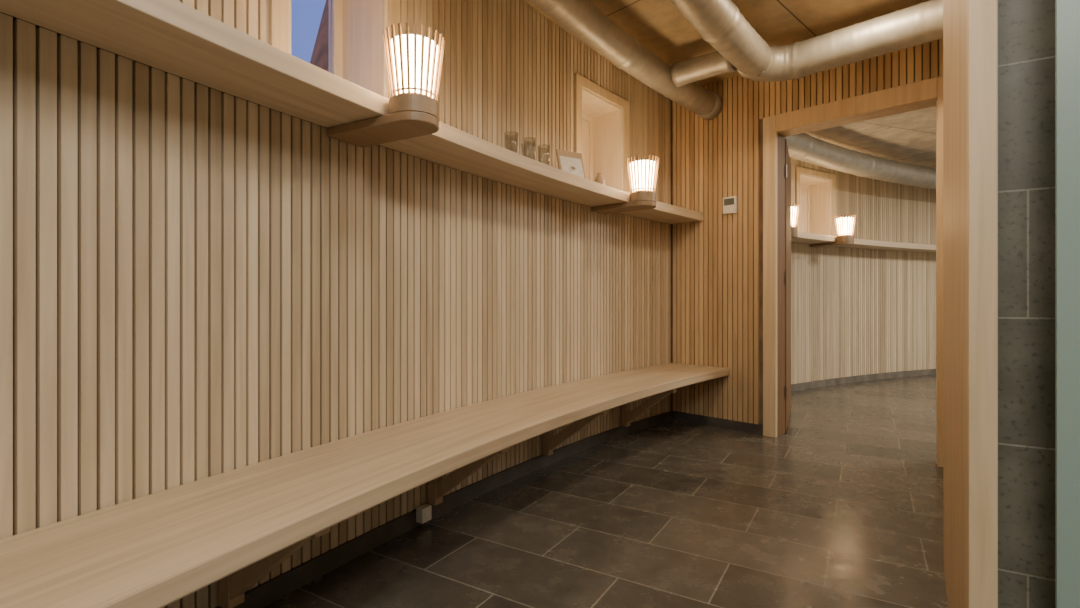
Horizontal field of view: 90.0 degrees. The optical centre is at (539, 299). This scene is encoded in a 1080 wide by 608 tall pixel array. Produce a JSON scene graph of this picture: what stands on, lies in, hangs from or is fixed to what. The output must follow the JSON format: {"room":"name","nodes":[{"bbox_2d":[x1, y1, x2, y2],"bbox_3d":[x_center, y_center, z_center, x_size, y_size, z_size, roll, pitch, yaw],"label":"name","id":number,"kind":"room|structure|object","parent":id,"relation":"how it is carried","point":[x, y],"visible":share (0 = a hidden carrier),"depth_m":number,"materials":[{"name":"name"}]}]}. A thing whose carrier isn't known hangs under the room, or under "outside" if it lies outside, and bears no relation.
{"room":"changing room","nodes":[
{"label":"changing room","id":0,"kind":"room"},
{"bbox_2d":[0,12,925,252],"bbox_3d":[2.148,-0.335,3.406,15.601,2.550,3.320,0,0,-44],"label":"wall","id":1,"kind":"structure","parent":0,"point":[14,18],"depth_m":1.49,"materials":[{"name":"beige wood"}]},
{"bbox_2d":[269,0,399,98],"bbox_3d":[-0.823,-1.022,1.986,0.295,0.733,0.557,0,0,29],"label":"window","id":2,"kind":"structure","parent":1,"relation":"in","point":[356,49],"depth_m":2.14,"materials":[{"name":"brown wood"}]},
{"bbox_2d":[0,0,702,223],"bbox_3d":[-0.646,-0.625,1.135,0.836,0.060,7.066,0,0,26],"label":"wall shelf","id":3,"kind":"object","parent":1,"relation":"attached to","point":[174,37],"visible":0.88,"depth_m":1.45,"materials":[{"name":"brown wood"}]},
{"bbox_2d":[327,23,444,147],"bbox_3d":[-0.512,-0.712,1.829,0.426,0.296,0.198,0,0,29],"label":"lamp","id":4,"kind":"object","parent":3,"relation":"attached to","point":[414,62],"visible":1,"depth_m":1.72,"materials":[{"name":"brown wood"}]},
{"bbox_2d":[391,34,437,97],"bbox_3d":[-0.413,-0.747,1.773,0.160,0.177,0.160,0,0,0],"label":"diffuser","id":5,"kind":"object","parent":4,"relation":"attached to","point":[414,58],"depth_m":1.71,"materials":[{"name":"white"}]},
{"bbox_2d":[504,132,517,152],"bbox_3d":[-0.133,-0.714,2.500,0.066,0.115,0.066,0,0,0],"label":"drinking glass","id":6,"kind":"object","parent":3,"relation":"on","point":[507,137],"visible":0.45,"depth_m":2.52,"materials":[{"name":"white"}]},
{"bbox_2d":[521,143,531,158],"bbox_3d":[-0.061,-0.714,2.677,0.066,0.115,0.066,0,0,0],"label":"drinking glass","id":7,"kind":"object","parent":3,"relation":"on","point":[530,151],"visible":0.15,"depth_m":2.70,"materials":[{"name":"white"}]},
{"bbox_2d":[523,137,535,159],"bbox_3d":[-0.051,-0.714,2.587,0.066,0.115,0.066,0,0,0],"label":"drinking glass","id":8,"kind":"object","parent":3,"relation":"on","point":[525,143],"visible":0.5,"depth_m":2.61,"materials":[{"name":"white"}]},
{"bbox_2d":[537,144,549,164],"bbox_3d":[0.019,-0.714,2.705,0.066,0.115,0.066,0,0,0],"label":"drinking glass","id":9,"kind":"object","parent":3,"relation":"on","point":[547,150],"visible":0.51,"depth_m":2.72,"materials":[{"name":"white"}]},
{"bbox_2d":[555,149,585,177],"bbox_3d":[0.176,-0.750,3.037,0.170,0.185,0.066,0,0,-31],"label":"framed certificate","id":10,"kind":"object","parent":3,"relation":"on","point":[568,161],"visible":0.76,"depth_m":3.04,"materials":[{"name":"white paper"}]},
{"bbox_2d":[594,173,604,184],"bbox_3d":[0.342,-0.694,3.113,0.060,0.075,0.060,0,0,0],"label":"vase","id":11,"kind":"object","parent":3,"relation":"on","point":[599,179],"visible":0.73,"depth_m":3.09,"materials":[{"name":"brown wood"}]},
{"bbox_2d":[591,155,658,213],"bbox_3d":[0.540,-0.712,3.369,0.426,0.296,0.198,0,0,39],"label":"lamp","id":12,"kind":"object","parent":3,"relation":"attached to","point":[642,174],"visible":1,"depth_m":3.24,"materials":[{"name":"brown wood"}]},
{"bbox_2d":[630,160,654,190],"bbox_3d":[0.628,-0.747,3.297,0.160,0.177,0.160,0,0,0],"label":"diffuser","id":13,"kind":"object","parent":12,"relation":"attached to","point":[642,172],"depth_m":3.23,"materials":[{"name":"white"}]},
{"bbox_2d":[416,504,431,523],"bbox_3d":[-0.483,0.890,2.250,0.039,0.060,0.055,0,0,31],"label":"power outlet","id":14,"kind":"object","parent":1,"relation":"attached to","point":[423,512],"visible":1,"depth_m":2.23,"materials":[{"name":"white plastic"}]},
{"bbox_2d":[215,411,671,607],"bbox_3d":[-0.892,0.906,0.709,0.778,0.068,8.007,0,0,23],"label":"baseboard","id":15,"kind":"structure","parent":1,"relation":"attached to","point":[266,593],"depth_m":2.15,"materials":[{"name":"stone"}]},
{"bbox_2d":[573,73,628,192],"bbox_3d":[0.308,-1.022,3.634,0.296,0.733,0.622,0,0,40],"label":"window","id":16,"kind":"structure","parent":1,"relation":"in","point":[600,116],"depth_m":3.75,"materials":[{"name":"brown wood"}]},
{"bbox_2d":[529,0,736,119],"bbox_3d":[-0.467,-1.435,0.898,0.883,0.188,7.189,0,0,26],"label":"ventilation duct","id":17,"kind":"object","parent":1,"relation":"attached to","point":[582,19],"visible":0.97,"depth_m":3.17,"materials":[{"name":"metal"}]},
{"bbox_2d":[669,0,942,81],"bbox_3d":[0.030,-1.435,0.490,1.207,0.208,6.471,0,0,31],"label":"ventilation duct","id":18,"kind":"object","parent":17,"relation":"attached to","point":[720,23],"visible":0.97,"depth_m":2.89,"materials":[{"name":"metal"}]},
{"bbox_2d":[795,166,834,235],"bbox_3d":[2.888,-1.022,5.917,0.727,0.733,0.298,0,0,-33],"label":"window","id":19,"kind":"structure","parent":1,"relation":"in","point":[814,190],"depth_m":6.02,"materials":[{"name":"brown wood"}]},
{"bbox_2d":[785,133,935,188],"bbox_3d":[4.648,-1.390,5.900,7.438,0.232,0.881,0,0,-24],"label":"ventilation duct","id":20,"kind":"object","parent":1,"relation":"attached to","point":[804,147],"visible":0.43,"depth_m":5.35,"materials":[{"name":"metal"}]},
{"bbox_2d":[791,231,935,252],"bbox_3d":[4.751,-0.625,6.185,8.046,0.060,1.010,0,0,-23],"label":"wall shelf","id":21,"kind":"object","parent":1,"relation":"attached to","point":[803,237],"visible":0.35,"depth_m":5.97,"materials":[{"name":"brown wood"}]},
{"bbox_2d":[791,203,799,237],"bbox_3d":[2.177,-0.712,4.983,0.198,0.296,0.426,0,0,-38],"label":"lamp","id":22,"kind":"object","parent":21,"relation":"attached to","point":[794,209],"visible":0.38,"depth_m":4.82,"materials":[{"name":"brown wood"}]},
{"bbox_2d":[791,206,796,226],"bbox_3d":[2.248,-0.747,4.894,0.160,0.177,0.160,0,0,0],"label":"diffuser","id":23,"kind":"object","parent":22,"relation":"attached to","point":[793,208],"depth_m":4.82,"materials":[{"name":"white"}]},
{"bbox_2d":[810,214,855,247],"bbox_3d":[3.054,-0.712,5.611,0.198,0.296,0.426,0,0,-33],"label":"lamp","id":24,"kind":"object","parent":21,"relation":"attached to","point":[845,226],"visible":1,"depth_m":5.46,"materials":[{"name":"brown wood"}]},
{"bbox_2d":[837,217,852,234],"bbox_3d":[3.116,-0.747,5.515,0.160,0.177,0.160,0,0,0],"label":"diffuser","id":25,"kind":"object","parent":24,"relation":"attached to","point":[844,224],"depth_m":5.45,"materials":[{"name":"white"}]},
{"bbox_2d":[791,369,935,390],"bbox_3d":[4.795,0.906,6.326,8.249,0.068,0.824,0,0,-23],"label":"baseboard","id":26,"kind":"structure","parent":1,"relation":"attached to","point":[813,384],"depth_m":6.22,"materials":[{"name":"stone"}]},
{"bbox_2d":[0,0,935,607],"bbox_3d":[2.230,-0.370,3.309,15.195,2.480,3.052,0,0,-45],"label":"cladding","id":27,"kind":"object","parent":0,"point":[197,282],"visible":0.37,"depth_m":1.80,"materials":[{"name":"brown wood"}]},
{"bbox_2d":[0,363,729,607],"bbox_3d":[-0.469,0.679,1.369,0.942,0.372,6.494,0,0,27],"label":"wooden bench","id":28,"kind":"object","parent":27,"relation":"attached to","point":[233,528],"visible":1,"depth_m":1.36,"materials":[{"name":"brown wood"}]},
{"bbox_2d":[263,374,947,607],"bbox_3d":[3.220,1.015,2.236,11.258,0.150,11.206,0,0,0],"label":"floor","id":29,"kind":"structure","parent":0,"point":[843,508],"depth_m":2.21,"materials":[{"name":"tile"}]},
{"bbox_2d":[523,0,929,85],"bbox_3d":[2.176,-1.685,0.573,9.168,0.150,7.878,0,0,0],"label":"ceiling","id":30,"kind":"structure","parent":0,"point":[657,25],"depth_m":3.10,"materials":[{"name":"wood"}]},
{"bbox_2d":[671,38,942,424],"bbox_3d":[2.580,-0.335,2.835,4.220,2.550,0.140,0,0,44],"label":"wall","id":31,"kind":"structure","parent":0,"point":[717,260],"depth_m":3.91,"materials":[{"name":"brown wood"}]},
{"bbox_2d":[673,411,762,434],"bbox_3d":[1.303,0.906,4.001,0.704,0.068,0.025,0,0,44],"label":"baseboard","id":32,"kind":"structure","parent":31,"relation":"attached to","point":[745,427],"depth_m":3.97,"materials":[{"name":"stone"}]},
{"bbox_2d":[723,196,736,213],"bbox_3d":[1.372,-0.685,3.903,0.100,0.120,0.030,0,0,44],"label":"thermostat","id":33,"kind":"object","parent":31,"relation":"attached to","point":[729,203],"visible":1,"depth_m":3.89,"materials":[{"name":"white plastic"}]},
{"bbox_2d":[785,139,790,431],"bbox_3d":[1.903,-0.102,4.173,0.048,2.065,0.852,0,0,27],"label":"door","id":34,"kind":"structure","parent":31,"relation":"in","point":[787,158],"depth_m":3.97,"materials":[{"name":"brown wood"}]},
{"bbox_2d":[763,76,942,466],"bbox_3d":[1.981,-0.160,3.422,1.067,2.200,0.171,0,0,44],"label":"door frame","id":35,"kind":"structure","parent":31,"relation":"attached to","point":[927,93],"depth_m":3.68,"materials":[{"name":"brown wood"}]},
{"bbox_2d":[805,106,935,168],"bbox_3d":[4.863,-1.685,3.248,7.972,0.150,9.183,0,0,0],"label":"ceiling","id":36,"kind":"structure","parent":0,"point":[909,137],"depth_m":5.32,"materials":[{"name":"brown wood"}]},
{"bbox_2d":[943,0,965,607],"bbox_3d":[1.685,-0.335,2.102,0.182,2.550,2.152,0,0,38],"label":"door frame","id":37,"kind":"structure","parent":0,"point":[954,11],"depth_m":1.47,"materials":[{"name":"brown wood"}]},
{"bbox_2d":[966,0,997,607],"bbox_3d":[1.012,-0.335,1.237,0.052,2.550,0.045,0,0,31],"label":"trim","id":38,"kind":"structure","parent":37,"relation":"attached to","point":[981,15],"depth_m":1.22,"materials":[{"name":"brown wood"}]},
{"bbox_2d":[998,0,1054,607],"bbox_3d":[2.045,-0.335,0.632,2.342,2.550,0.022,0,0,31],"label":"stone wall","id":39,"kind":"structure","parent":0,"point":[1026,28],"depth_m":1.20,"materials":[{"name":"tile"}]},
{"bbox_2d":[1055,0,1079,607],"bbox_3d":[1.465,-0.235,0.903,0.916,2.350,0.109,0,0,31],"label":"door","id":40,"kind":"structure","parent":39,"relation":"in","point":[1067,12],"depth_m":1.09,"materials":[{"name":"teal"}]},
{"label":"outside","id":41,"kind":"structure","parent":0,"visible":0},
{"bbox_2d":[310,0,327,70],"bbox_3d":[-1.220,-1.160,5.600,4.000,6.200,4.000,0,0,0],"label":"tower","id":42,"kind":"structure","parent":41,"point":[319,58],"depth_m":4.85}
]}

